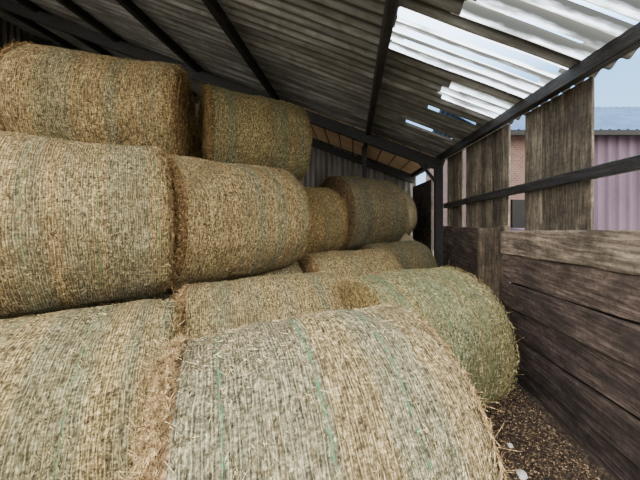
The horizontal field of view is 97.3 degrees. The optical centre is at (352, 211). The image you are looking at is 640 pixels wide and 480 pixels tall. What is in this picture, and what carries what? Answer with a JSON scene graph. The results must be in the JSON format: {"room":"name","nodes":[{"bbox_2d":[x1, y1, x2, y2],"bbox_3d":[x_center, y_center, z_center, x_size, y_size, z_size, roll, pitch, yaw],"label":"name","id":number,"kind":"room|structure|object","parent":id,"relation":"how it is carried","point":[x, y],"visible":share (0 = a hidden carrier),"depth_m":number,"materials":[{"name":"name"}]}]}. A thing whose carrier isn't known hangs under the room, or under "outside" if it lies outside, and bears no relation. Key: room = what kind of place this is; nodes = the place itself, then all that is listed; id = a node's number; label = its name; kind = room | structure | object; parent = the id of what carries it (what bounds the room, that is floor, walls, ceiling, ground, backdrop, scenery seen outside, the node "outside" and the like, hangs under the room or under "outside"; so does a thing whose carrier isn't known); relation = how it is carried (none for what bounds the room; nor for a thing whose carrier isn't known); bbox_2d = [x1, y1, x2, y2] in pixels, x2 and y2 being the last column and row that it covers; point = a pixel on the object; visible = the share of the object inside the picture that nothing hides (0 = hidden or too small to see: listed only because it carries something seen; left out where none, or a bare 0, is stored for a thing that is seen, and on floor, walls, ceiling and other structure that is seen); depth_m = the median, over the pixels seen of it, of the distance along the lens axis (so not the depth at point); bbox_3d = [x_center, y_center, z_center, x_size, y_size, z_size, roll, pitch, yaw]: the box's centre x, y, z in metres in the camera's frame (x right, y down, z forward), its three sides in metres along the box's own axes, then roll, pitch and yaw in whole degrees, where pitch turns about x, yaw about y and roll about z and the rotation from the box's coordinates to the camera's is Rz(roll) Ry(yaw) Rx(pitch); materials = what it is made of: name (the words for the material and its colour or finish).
{"room":"hay barn","nodes":[
{"label":"hay barn","id":0,"kind":"room"},
{"bbox_2d":[0,17,27,53],"bbox_3d":[-9.150,-1.636,4.190,0.040,6.873,7.480,0,0,0],"label":"wall","id":1,"kind":"structure","parent":0,"point":[9,32],"depth_m":7.47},
{"bbox_2d":[28,33,415,237],"bbox_3d":[-3.710,-1.642,7.900,10.980,6.884,0.040,0,0,0],"label":"wall","id":2,"kind":"structure","parent":0,"point":[322,164],"depth_m":7.90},
{"bbox_2d":[0,0,444,267],"bbox_3d":[-3.660,-1.552,6.465,10.749,6.704,2.570,0,0,0],"label":"frame","id":3,"kind":"structure","parent":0,"point":[423,159],"depth_m":5.20,"materials":[{"name":"black metal"}]},
{"bbox_2d":[0,0,398,146],"bbox_3d":[-3.562,-2.908,4.125,7.750,2.970,7.350,0,0,0],"label":"rafters","id":4,"kind":"structure","parent":3,"relation":"attached to","point":[390,9],"depth_m":4.00,"materials":[{"name":"black metal"}]},
{"bbox_2d":[411,22,639,176],"bbox_3d":[1.640,-1.015,3.800,0.070,0.110,8.000,0,0,0],"label":"beam","id":5,"kind":"structure","parent":3,"relation":"attached to","point":[628,41],"depth_m":2.15,"materials":[{"name":"black metal"}]},
{"bbox_2d":[0,0,639,176],"bbox_3d":[-3.700,-3.048,4.196,11.000,4.113,7.492,0,0,0],"label":"ceiling","id":6,"kind":"structure","parent":0,"point":[318,56],"depth_m":3.02,"materials":[{"name":"grey metal"}]},
{"bbox_2d":[280,99,434,173],"bbox_3d":[0.000,-1.630,6.475,3.173,1.188,2.250,0,0,0],"label":"lining","id":7,"kind":"object","parent":6,"relation":"attached to","point":[385,157],"depth_m":6.80,"materials":[{"name":"brown wood"}]},
{"bbox_2d":[413,76,639,479],"bbox_3d":[1.572,0.540,3.445,0.407,3.061,8.710,0,0,0],"label":"wall","id":8,"kind":"structure","parent":0,"point":[572,295],"depth_m":2.22,"materials":[{"name":"brown wood"}]},
{"bbox_2d":[443,154,639,207],"bbox_3d":[1.670,-0.265,2.100,0.050,0.395,6.004,0,0,0],"label":"rail","id":9,"kind":"object","parent":8,"relation":"attached to","point":[629,164],"visible":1,"depth_m":2.17,"materials":[{"name":"metal"}]},
{"bbox_2d":[479,379,614,479],"bbox_3d":[-3.725,1.700,3.500,10.950,0.203,9.400,0,0,0],"label":"floor","id":10,"kind":"structure","parent":0,"point":[602,473],"depth_m":2.07,"materials":[{"name":"brown soil"}]},
{"bbox_2d":[0,298,184,479],"bbox_3d":[-1.605,1.142,1.421,1.345,1.228,1.263,0,0,-28],"label":"hay bale","id":11,"kind":"object","parent":10,"relation":"on","point":[69,387],"visible":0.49,"depth_m":1.19,"materials":[{"name":"plant"}]},
{"bbox_2d":[11,290,177,318],"bbox_3d":[-2.349,1.137,2.791,1.383,1.226,1.259,0,0,-27],"label":"hay bale","id":12,"kind":"object","parent":10,"relation":"on","point":[166,294],"visible":0.02,"depth_m":2.44,"materials":[{"name":"plant"}]},
{"bbox_2d":[0,131,175,318],"bbox_3d":[-2.131,0.088,2.045,1.460,1.304,1.297,-2,1,-38],"label":"hay bale","id":13,"kind":"object","parent":12,"relation":"on","point":[82,223],"visible":1,"depth_m":1.73,"materials":[{"name":"plant"}]},
{"bbox_2d":[168,271,343,341],"bbox_3d":[-0.749,1.151,2.374,1.389,1.249,1.257,0,0,-29],"label":"hay bale","id":14,"kind":"object","parent":10,"relation":"on","point":[213,307],"visible":0.21,"depth_m":2.06,"materials":[{"name":"plant"}]},
{"bbox_2d":[218,260,303,281],"bbox_3d":[-1.309,1.139,3.453,1.296,1.242,1.264,0,0,-30],"label":"hay bale","id":15,"kind":"object","parent":10,"relation":"on","point":[294,268],"visible":0.02,"depth_m":3.27,"materials":[{"name":"plant"}]},
{"bbox_2d":[164,153,314,290],"bbox_3d":[-1.336,0.086,2.993,1.298,1.272,1.434,0,0,42],"label":"hay bale","id":16,"kind":"object","parent":15,"relation":"on","point":[232,220],"visible":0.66,"depth_m":2.51,"materials":[{"name":"plant"}]},
{"bbox_2d":[103,302,520,479],"bbox_3d":[-0.200,1.120,1.279,1.291,1.263,1.310,0,0,-26],"label":"hay bale","id":17,"kind":"object","parent":10,"relation":"on","point":[369,393],"visible":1,"depth_m":0.96,"materials":[{"name":"plant"}]},
{"bbox_2d":[297,248,402,281],"bbox_3d":[-0.079,1.120,3.799,1.350,1.232,1.241,0,0,-30],"label":"hay bale","id":18,"kind":"object","parent":10,"relation":"on","point":[344,263],"visible":0.27,"depth_m":3.49,"materials":[{"name":"plant"}]},
{"bbox_2d":[358,240,437,268],"bbox_3d":[0.657,1.122,4.777,1.276,1.231,1.266,0,0,-28],"label":"hay bale","id":19,"kind":"object","parent":10,"relation":"on","point":[411,254],"visible":0.2,"depth_m":4.49,"materials":[{"name":"plant"}]},
{"bbox_2d":[398,234,413,241],"bbox_3d":[0.656,1.064,6.042,1.266,1.274,1.318,0,0,-28],"label":"hay bale","id":20,"kind":"object","parent":10,"relation":"on","point":[406,237],"visible":0.02,"depth_m":5.94,"materials":[{"name":"plant"}]},
{"bbox_2d":[400,189,417,234],"bbox_3d":[0.606,0.056,6.289,1.346,1.254,1.296,0,0,-40],"label":"hay bale","id":21,"kind":"object","parent":20,"relation":"on","point":[412,212],"visible":0.11,"depth_m":6.14,"materials":[{"name":"plant"}]},
{"bbox_2d":[331,266,523,409],"bbox_3d":[0.496,1.129,2.437,1.293,1.292,1.280,0,0,-29],"label":"hay bale","id":22,"kind":"object","parent":10,"relation":"on","point":[472,320],"visible":0.37,"depth_m":2.08,"materials":[{"name":"plant"}]},
{"bbox_2d":[479,385,603,479],"bbox_3d":[1.060,1.722,1.753,1.031,0.190,2.603,0,0,0],"label":"litter","id":23,"kind":"object","parent":10,"relation":"on","point":[521,474],"visible":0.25,"depth_m":2.06,"materials":[{"name":"brown plant"}]},
{"bbox_3d":[-0.626,1.157,4.902,1.292,1.248,1.240,0,0,-30],"label":"hay bale","id":24,"kind":"object","parent":10,"relation":"on","visible":0},
{"bbox_2d":[296,186,348,259],"bbox_3d":[-0.842,0.164,4.123,1.181,1.136,1.365,0,0,40],"label":"hay bale","id":25,"kind":"object","parent":24,"relation":"on","point":[328,210],"visible":0.41,"depth_m":3.93,"materials":[{"name":"plant"}]},
{"bbox_2d":[195,81,312,181],"bbox_3d":[-1.382,-0.965,3.847,1.389,1.272,1.289,0,0,-35],"label":"hay bale","id":26,"kind":"object","parent":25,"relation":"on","point":[234,127],"visible":0.74,"depth_m":3.35,"materials":[{"name":"plant"}]},
{"bbox_2d":[318,175,408,250],"bbox_3d":[0.099,0.048,4.994,1.359,1.359,1.400,0,0,-36],"label":"hay bale","id":27,"kind":"object","parent":24,"relation":"on","point":[377,208],"visible":0.54,"depth_m":4.47,"materials":[{"name":"plant"}]},
{"bbox_3d":[-2.001,1.150,4.194,1.237,1.253,1.272,0,0,-30],"label":"hay bale","id":28,"kind":"object","parent":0,"visible":0},
{"bbox_3d":[-2.860,0.092,3.420,1.350,1.275,1.268,0,0,-27],"label":"hay bale","id":29,"kind":"object","parent":28,"relation":"on","visible":0},
{"bbox_2d":[0,40,197,156],"bbox_3d":[-2.484,-0.978,2.984,1.400,1.274,1.308,0,0,-20],"label":"hay bale","id":30,"kind":"object","parent":29,"relation":"on","point":[53,92],"visible":0.68,"depth_m":2.46,"materials":[{"name":"plant"}]},
{"label":"outside","id":31,"kind":"structure","parent":0,"visible":0},
{"label":"ground","id":32,"kind":"structure","parent":31,"visible":0},
{"bbox_2d":[426,106,639,249],"bbox_3d":[11.000,-1.244,11.250,14.800,6.188,8.100,0,0,0],"label":"neighbouring building","id":33,"kind":"structure","parent":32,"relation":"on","point":[616,129],"depth_m":8.00,"materials":[{"name":"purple metal"}]}
]}

